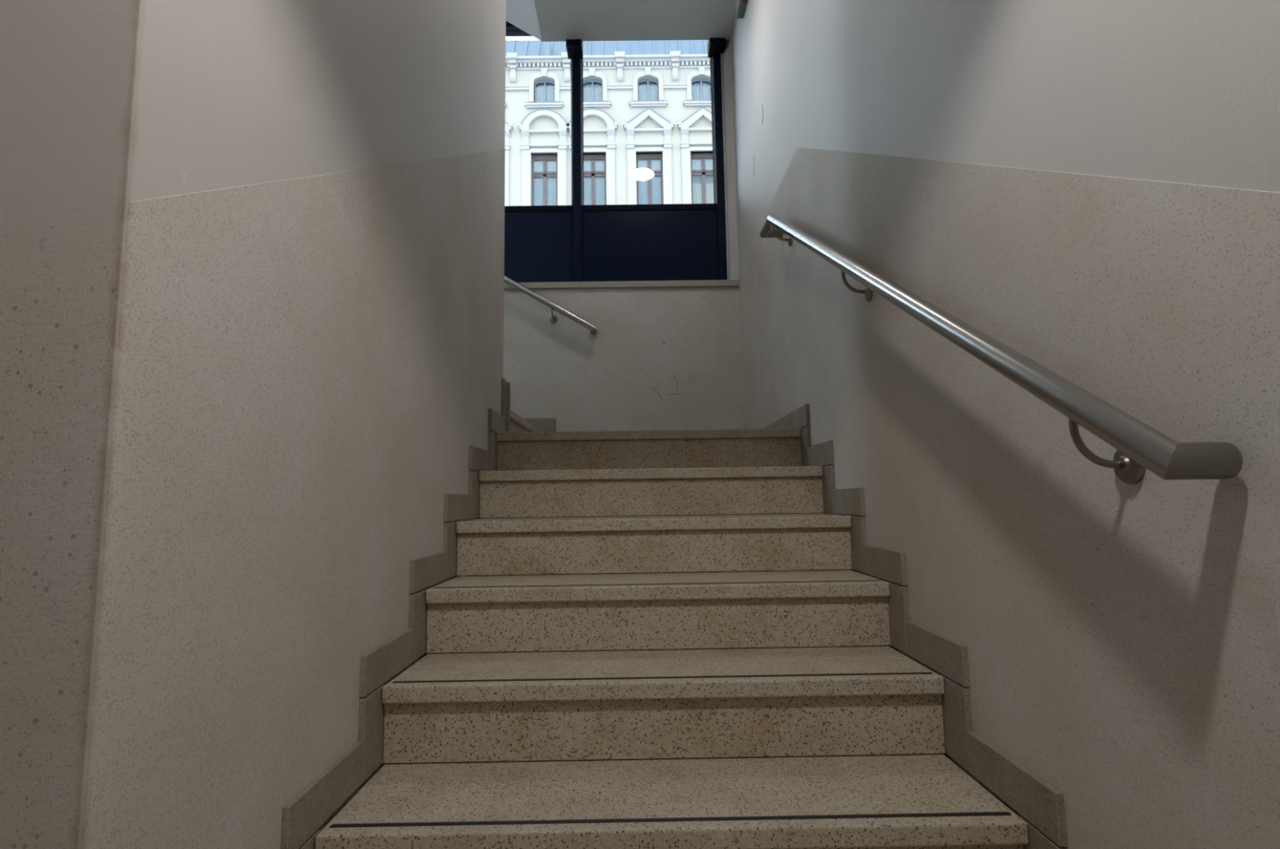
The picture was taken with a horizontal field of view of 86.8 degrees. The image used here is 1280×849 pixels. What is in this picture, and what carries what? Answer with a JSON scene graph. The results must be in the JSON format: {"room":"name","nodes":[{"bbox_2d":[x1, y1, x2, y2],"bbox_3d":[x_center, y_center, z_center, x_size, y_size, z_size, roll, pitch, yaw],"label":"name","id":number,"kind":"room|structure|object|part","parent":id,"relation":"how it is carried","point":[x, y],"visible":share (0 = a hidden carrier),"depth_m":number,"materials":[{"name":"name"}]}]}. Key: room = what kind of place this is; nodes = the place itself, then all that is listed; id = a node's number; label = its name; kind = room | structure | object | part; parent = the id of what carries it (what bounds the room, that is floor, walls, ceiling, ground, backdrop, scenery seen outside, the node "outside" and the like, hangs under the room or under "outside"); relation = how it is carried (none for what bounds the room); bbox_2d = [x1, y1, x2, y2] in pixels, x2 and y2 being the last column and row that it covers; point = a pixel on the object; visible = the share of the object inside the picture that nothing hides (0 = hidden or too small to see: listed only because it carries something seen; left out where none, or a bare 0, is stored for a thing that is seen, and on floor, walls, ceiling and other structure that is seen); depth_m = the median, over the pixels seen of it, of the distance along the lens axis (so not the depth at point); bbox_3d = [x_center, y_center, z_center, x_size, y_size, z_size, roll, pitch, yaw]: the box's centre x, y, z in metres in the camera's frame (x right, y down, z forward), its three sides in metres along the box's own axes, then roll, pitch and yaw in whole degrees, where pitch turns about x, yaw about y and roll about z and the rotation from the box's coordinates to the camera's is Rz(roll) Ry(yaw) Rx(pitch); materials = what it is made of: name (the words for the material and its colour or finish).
{"room":"stairwell","nodes":[
{"label":"stairwell","id":0,"kind":"room"},
{"bbox_2d":[0,0,506,848],"bbox_3d":[-1.990,-1.508,1.967,2.784,5.800,2.142,-1,-6,0],"label":"wall","id":1,"kind":"structure","parent":0,"point":[251,252],"depth_m":0.92,"materials":[{"name":"paint"}]},
{"bbox_2d":[280,377,510,848],"bbox_3d":[-0.563,0.395,1.824,0.042,1.406,2.045,-1,-6,0],"label":"baseboard","id":2,"kind":"structure","parent":1,"relation":"attached to","point":[303,815],"depth_m":1.45,"materials":[{"name":"stone"}]},
{"bbox_3d":[-0.556,0.772,1.103,0.014,0.163,0.114,-1,-6,0],"label":"skirting","id":3,"kind":"part","parent":2,"relation":"part of","materials":[{"name":"stone"}]},
{"bbox_3d":[-0.558,0.657,1.202,0.014,0.082,0.289,-1,-6,0],"label":"skirting","id":4,"kind":"part","parent":2,"relation":"part of","materials":[{"name":"stone"}]},
{"bbox_3d":[-0.559,0.639,1.410,0.015,0.163,0.114,-1,-6,0],"label":"skirting","id":5,"kind":"part","parent":2,"relation":"part of","materials":[{"name":"stone"}]},
{"bbox_3d":[-0.562,0.525,1.509,0.015,0.082,0.289,-1,-6,0],"label":"skirting","id":6,"kind":"part","parent":2,"relation":"part of","materials":[{"name":"stone"}]},
{"bbox_3d":[-0.564,0.507,1.717,0.014,0.163,0.114,-1,-6,0],"label":"skirting","id":7,"kind":"part","parent":2,"relation":"part of","materials":[{"name":"stone"}]},
{"bbox_3d":[-0.566,0.392,1.816,0.014,0.082,0.289,-1,-6,0],"label":"skirting","id":8,"kind":"part","parent":2,"relation":"part of","materials":[{"name":"stone"}]},
{"bbox_3d":[-0.568,0.375,2.023,0.014,0.163,0.114,-1,-6,0],"label":"skirting","id":9,"kind":"part","parent":2,"relation":"part of","materials":[{"name":"stone"}]},
{"bbox_3d":[-0.570,0.260,2.123,0.014,0.082,0.289,-1,-6,0],"label":"skirting","id":10,"kind":"part","parent":2,"relation":"part of","materials":[{"name":"stone"}]},
{"bbox_3d":[-0.571,0.242,2.330,0.015,0.163,0.114,-1,-6,0],"label":"skirting","id":11,"kind":"part","parent":2,"relation":"part of","materials":[{"name":"stone"}]},
{"bbox_3d":[-0.574,0.128,2.429,0.015,0.082,0.289,-1,-6,0],"label":"skirting","id":12,"kind":"part","parent":2,"relation":"part of","materials":[{"name":"stone"}]},
{"bbox_3d":[-0.575,0.110,2.637,0.016,0.163,0.114,-1,-6,0],"label":"skirting","id":13,"kind":"part","parent":2,"relation":"part of","materials":[{"name":"stone"}]},
{"bbox_3d":[-0.577,-0.007,2.714,0.016,0.082,0.244,-1,-6,0],"label":"skirting","id":14,"kind":"part","parent":2,"relation":"part of","materials":[{"name":"stone"}]},
{"bbox_3d":[-0.579,-0.071,2.868,0.015,0.246,0.046,-1,-6,0],"label":"skirting","id":15,"kind":"part","parent":2,"relation":"part of","materials":[{"name":"stone"}]},
{"bbox_3d":[-0.577,-0.064,2.897,0.042,0.238,0.014,-1,-6,0],"label":"skirting","id":16,"kind":"part","parent":2,"relation":"part of","materials":[{"name":"stone"}]},
{"bbox_2d":[506,0,544,41],"bbox_3d":[-2.033,-3.548,3.900,2.783,1.944,1.344,-1,-6,0],"label":"ceiling","id":17,"kind":"structure","parent":0,"point":[522,14],"depth_m":4.33,"materials":[{"name":"paint"}]},
{"bbox_2d":[503,286,743,431],"bbox_3d":[-1.362,0.406,4.258,4.017,2.489,0.256,-1,-6,0],"label":"wall","id":18,"kind":"structure","parent":0,"point":[662,358],"depth_m":4.23,"materials":[{"name":"paint"}]},
{"bbox_2d":[522,417,555,431],"bbox_3d":[-0.529,-0.169,4.199,2.310,0.736,0.015,-1,-6,0],"label":"baseboard","id":19,"kind":"structure","parent":18,"relation":"attached to","point":[542,424],"depth_m":4.17,"materials":[{"name":"stone"}]},
{"bbox_2d":[503,21,738,334],"bbox_3d":[-1.404,-2.335,4.505,4.014,3.608,0.318,-1,-6,0],"label":"window","id":20,"kind":"structure","parent":18,"relation":"in","point":[577,245],"depth_m":4.43,"materials":[{"name":"metal"}]},
{"bbox_3d":[-0.882,-1.152,4.465,0.893,0.557,0.078,-1,-6,0],"label":"spandrel panel","id":21,"kind":"part","parent":20,"relation":"part of","materials":[{"name":"blue metal"}]},
{"bbox_3d":[-0.882,-1.158,4.423,0.893,0.558,0.010,-1,-6,0],"label":"panel frame","id":22,"kind":"part","parent":20,"relation":"part of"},
{"bbox_3d":[-1.446,-1.248,4.272,2.335,1.398,0.099,-1,-6,0],"label":"handrail","id":23,"kind":"part","parent":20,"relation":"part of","materials":[{"name":"silver metal"}]},
{"bbox_3d":[-1.382,-0.853,4.378,4.014,0.040,0.240,-1,-6,0],"label":"sill","id":24,"kind":"part","parent":20,"relation":"part of","materials":[{"name":"stone"}]},
{"bbox_3d":[0.064,-1.165,4.471,0.893,0.557,0.078,-1,-6,0],"label":"spandrel panel","id":25,"kind":"part","parent":20,"relation":"part of","materials":[{"name":"blue metal"}]},
{"bbox_3d":[0.064,-1.171,4.430,0.893,0.558,0.010,-1,-6,0],"label":"panel frame","id":26,"kind":"part","parent":20,"relation":"part of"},
{"bbox_2d":[536,0,736,41],"bbox_3d":[0.063,-2.292,1.151,1.335,1.630,6.550,-1,-6,0],"label":"ceiling","id":27,"kind":"structure","parent":0,"point":[561,20],"depth_m":4.28,"materials":[{"name":"paint"}]},
{"bbox_2d":[731,0,1279,848],"bbox_3d":[0.762,-1.618,1.355,0.252,5.800,6.700,-1,-6,0],"label":"wall","id":28,"kind":"structure","parent":0,"point":[1091,188],"depth_m":1.08,"materials":[{"name":"paint"}]},
{"bbox_2d":[720,53,729,279],"bbox_3d":[0.548,-2.524,4.590,0.012,3.270,0.072,-1,-6,0],"label":"trim","id":29,"kind":"structure","parent":28,"relation":"attached to","point":[722,66],"depth_m":4.46,"materials":[{"name":"black metal"}]},
{"bbox_2d":[722,40,738,279],"bbox_3d":[0.583,-2.529,4.556,0.060,3.270,0.160,-1,-6,0],"label":"trim","id":30,"kind":"structure","parent":28,"relation":"attached to","point":[726,55],"depth_m":4.42,"materials":[{"name":"paint"}]},
{"bbox_2d":[735,0,747,18],"bbox_3d":[0.587,-2.489,3.729,0.045,0.173,0.525,-1,-6,0],"label":"wall box","id":31,"kind":"object","parent":28,"relation":"attached to","point":[740,5],"visible":1,"depth_m":3.92,"materials":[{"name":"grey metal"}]},
{"bbox_2d":[764,404,1067,848],"bbox_3d":[0.655,0.530,2.458,0.016,1.242,3.324,-1,-6,0],"label":"baseboard","id":32,"kind":"structure","parent":28,"relation":"attached to","point":[1040,804],"depth_m":1.44,"materials":[{"name":"stone"}]},
{"bbox_3d":[0.642,0.050,3.388,0.016,0.082,1.584,-1,-6,0],"label":"skirting","id":33,"kind":"part","parent":32,"relation":"part of","materials":[{"name":"stone"}]},
{"bbox_3d":[0.648,0.092,2.645,0.016,0.163,0.114,-1,-6,0],"label":"skirting","id":34,"kind":"part","parent":32,"relation":"part of","materials":[{"name":"stone"}]},
{"bbox_3d":[0.650,0.110,2.438,0.015,0.082,0.289,-1,-6,0],"label":"skirting","id":35,"kind":"part","parent":32,"relation":"part of","materials":[{"name":"stone"}]},
{"bbox_3d":[0.652,0.225,2.338,0.015,0.163,0.114,-1,-6,0],"label":"skirting","id":36,"kind":"part","parent":32,"relation":"part of","materials":[{"name":"stone"}]},
{"bbox_3d":[0.654,0.242,2.131,0.015,0.082,0.289,-1,-6,0],"label":"skirting","id":37,"kind":"part","parent":32,"relation":"part of","materials":[{"name":"stone"}]},
{"bbox_3d":[0.656,0.357,2.032,0.015,0.163,0.114,-1,-6,0],"label":"skirting","id":38,"kind":"part","parent":32,"relation":"part of","materials":[{"name":"stone"}]},
{"bbox_3d":[0.657,0.375,1.824,0.016,0.082,0.289,-1,-6,0],"label":"skirting","id":39,"kind":"part","parent":32,"relation":"part of","materials":[{"name":"stone"}]},
{"bbox_3d":[0.660,0.490,1.725,0.016,0.163,0.114,-1,-6,0],"label":"skirting","id":40,"kind":"part","parent":32,"relation":"part of","materials":[{"name":"stone"}]},
{"bbox_3d":[0.662,0.507,1.518,0.015,0.082,0.289,-1,-6,0],"label":"skirting","id":41,"kind":"part","parent":32,"relation":"part of","materials":[{"name":"stone"}]},
{"bbox_3d":[0.664,0.622,1.418,0.015,0.163,0.114,-1,-6,0],"label":"skirting","id":42,"kind":"part","parent":32,"relation":"part of","materials":[{"name":"stone"}]},
{"bbox_3d":[0.665,0.640,1.211,0.016,0.082,0.289,-1,-6,0],"label":"skirting","id":43,"kind":"part","parent":32,"relation":"part of","materials":[{"name":"stone"}]},
{"bbox_3d":[0.668,0.754,1.112,0.016,0.163,0.114,-1,-6,0],"label":"skirting","id":44,"kind":"part","parent":32,"relation":"part of","materials":[{"name":"stone"}]},
{"bbox_2d":[760,213,1242,484],"bbox_3d":[0.604,-0.410,1.899,0.096,1.196,2.219,-1,-6,0],"label":"handrail","id":45,"kind":"object","parent":28,"relation":"attached to","point":[1140,446],"visible":1,"depth_m":0.92,"materials":[{"name":"metal"}]},
{"bbox_3d":[-0.088,0.224,3.564,1.495,0.200,1.210,-1,-6,0],"label":"floor","id":46,"kind":"structure","parent":0,"visible":0},
{"bbox_2d":[510,409,541,431],"bbox_3d":[-1.985,-0.179,3.547,2.758,0.654,1.264,-1,-6,0],"label":"staircase","id":47,"kind":"structure","parent":46,"relation":"on","point":[517,424],"depth_m":3.44,"materials":[{"name":"stone"}]},
{"bbox_3d":[-1.315,0.931,-0.703,4.027,0.200,3.200,-1,-6,0],"label":"floor","id":48,"kind":"structure","parent":0,"visible":0},
{"bbox_2d":[315,427,1028,848],"bbox_3d":[0.048,0.517,1.896,1.207,1.162,2.040,-1,-6,0],"label":"staircase","id":49,"kind":"structure","parent":48,"relation":"on","point":[642,639],"depth_m":1.47,"materials":[{"name":"stone"}]},
{"label":"outside","id":50,"kind":"structure","parent":0,"visible":0},
{"bbox_3d":[0.018,8.179,22.162,80.000,0.200,36.550,-1,-6,0],"label":"floor","id":51,"kind":"structure","parent":50,"visible":0},
{"bbox_2d":[504,39,714,205],"bbox_3d":[0.768,-4.360,30.686,17.225,26.600,6.420,-1,-6,0],"label":"house","id":52,"kind":"structure","parent":51,"relation":"on","point":[647,113],"depth_m":28.83,"materials":[{"name":"white paint"}]},
{"bbox_2d":[535,86,544,102],"bbox_3d":[-4.317,-14.161,29.261,0.405,0.910,0.047,-1,-6,0],"label":"curtain","id":53,"kind":"object","parent":52,"relation":"hanging from","point":[540,91],"depth_m":29.27,"materials":[{"name":"white fabric"}]},
{"bbox_3d":[-4.078,-13.557,28.907,1.620,0.165,0.360,-1,-6,0],"label":"window sill","id":54,"kind":"part","parent":52,"relation":"part of","materials":[{"name":"white paint"}]},
{"bbox_2d":[533,160,555,171],"bbox_3d":[-4.042,-10.986,28.935,1.130,0.920,0.010,-1,-6,0],"label":"blind","id":55,"kind":"object","parent":52,"relation":"hanging from","point":[538,165],"depth_m":28.94,"materials":[{"name":"fabric"}]},
{"bbox_2d":[533,177,555,205],"bbox_3d":[-4.019,-9.484,28.777,1.130,2.100,0.010,-1,-6,0],"label":"window","id":56,"kind":"structure","parent":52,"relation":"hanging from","point":[538,182],"depth_m":28.82,"materials":[{"name":"glass"}]},
{"bbox_2d":[546,86,554,102],"bbox_3d":[-3.862,-14.167,29.265,0.405,0.910,0.047,-1,-6,0],"label":"curtain","id":57,"kind":"object","parent":52,"relation":"hanging from","point":[549,90],"depth_m":29.27,"materials":[{"name":"fabric"}]},
{"bbox_2d":[583,87,591,101],"bbox_3d":[-2.272,-14.165,29.273,0.405,0.860,0.047,-1,-6,0],"label":"curtain","id":58,"kind":"object","parent":52,"relation":"hanging from","point":[587,91],"depth_m":29.28,"materials":[{"name":"white fabric"}]},
{"bbox_2d":[583,160,604,171],"bbox_3d":[-1.997,-11.015,28.949,1.130,0.920,0.010,-1,-6,0],"label":"blind","id":59,"kind":"object","parent":52,"relation":"hanging from","point":[599,164],"depth_m":28.95,"materials":[{"name":"fabric"}]},
{"bbox_2d":[583,177,604,204],"bbox_3d":[-1.975,-9.513,28.791,1.130,2.100,0.010,-1,-6,0],"label":"blind","id":60,"kind":"object","parent":52,"relation":"hanging from","point":[599,181],"depth_m":28.83,"materials":[{"name":"white fabric"}]},
{"bbox_3d":[-2.034,-13.586,28.921,1.620,0.165,0.360,-1,-6,0],"label":"window sill","id":61,"kind":"part","parent":52,"relation":"part of","materials":[{"name":"white paint"}]},
{"bbox_2d":[593,87,601,101],"bbox_3d":[-1.817,-14.171,29.276,0.405,0.860,0.047,-1,-6,0],"label":"curtain","id":62,"kind":"object","parent":52,"relation":"hanging from","point":[597,91],"depth_m":29.28,"materials":[{"name":"white fabric"}]},
{"bbox_3d":[0.634,-15.506,29.010,17.200,0.420,0.440,-1,-6,0],"label":"cornice","id":63,"kind":"part","parent":52,"relation":"part of","materials":[{"name":"white paint"}]},
{"bbox_2d":[638,85,647,101],"bbox_3d":[0.123,-14.224,29.292,0.405,0.910,0.047,-1,-6,0],"label":"curtain","id":64,"kind":"object","parent":52,"relation":"hanging from","point":[642,90],"depth_m":29.29,"materials":[{"name":"fabric"}]},
{"bbox_3d":[0.361,-13.620,28.938,1.620,0.165,0.360,-1,-6,0],"label":"window sill","id":65,"kind":"part","parent":52,"relation":"part of","materials":[{"name":"white paint"}]},
{"bbox_2d":[638,160,660,170],"bbox_3d":[0.398,-11.049,28.966,1.130,0.920,0.010,-1,-6,0],"label":"blind","id":66,"kind":"object","parent":52,"relation":"hanging from","point":[642,164],"depth_m":28.97,"materials":[{"name":"white fabric"}]},
{"bbox_2d":[638,176,661,204],"bbox_3d":[0.420,-9.547,28.807,1.130,2.100,0.010,-1,-6,0],"label":"blind","id":67,"kind":"object","parent":52,"relation":"hanging from","point":[642,180],"depth_m":28.85,"materials":[{"name":"fabric"}]},
{"bbox_2d":[648,85,657,101],"bbox_3d":[0.578,-14.230,29.295,0.405,0.910,0.047,-1,-6,0],"label":"curtain","id":68,"kind":"object","parent":52,"relation":"hanging from","point":[652,89],"depth_m":29.30,"materials":[{"name":"fabric"}]},
{"bbox_2d":[692,85,700,100],"bbox_3d":[2.423,-14.232,29.305,0.405,0.860,0.047,-1,-6,0],"label":"curtain","id":69,"kind":"object","parent":52,"relation":"hanging from","point":[695,89],"depth_m":29.31,"materials":[{"name":"fabric"}]},
{"bbox_3d":[2.661,-13.653,28.954,1.620,0.165,0.360,-1,-6,0],"label":"window sill","id":70,"kind":"part","parent":52,"relation":"part of","materials":[{"name":"white paint"}]},
{"bbox_2d":[692,159,713,169],"bbox_3d":[2.697,-11.082,28.982,1.130,0.920,0.010,-1,-6,0],"label":"blind","id":71,"kind":"object","parent":52,"relation":"hanging from","point":[696,163],"depth_m":28.98,"materials":[{"name":"fabric"}]},
{"bbox_2d":[692,183,714,204],"bbox_3d":[2.722,-9.406,28.803,1.130,1.750,0.010,-1,-6,0],"label":"blind","id":72,"kind":"object","parent":52,"relation":"hanging from","point":[697,188],"depth_m":28.85,"materials":[{"name":"white fabric"}]},
{"bbox_2d":[702,85,711,100],"bbox_3d":[2.878,-14.238,29.308,0.405,0.860,0.047,-1,-6,0],"label":"curtain","id":73,"kind":"object","parent":52,"relation":"hanging from","point":[706,90],"depth_m":29.31,"materials":[{"name":"white fabric"}]}
]}

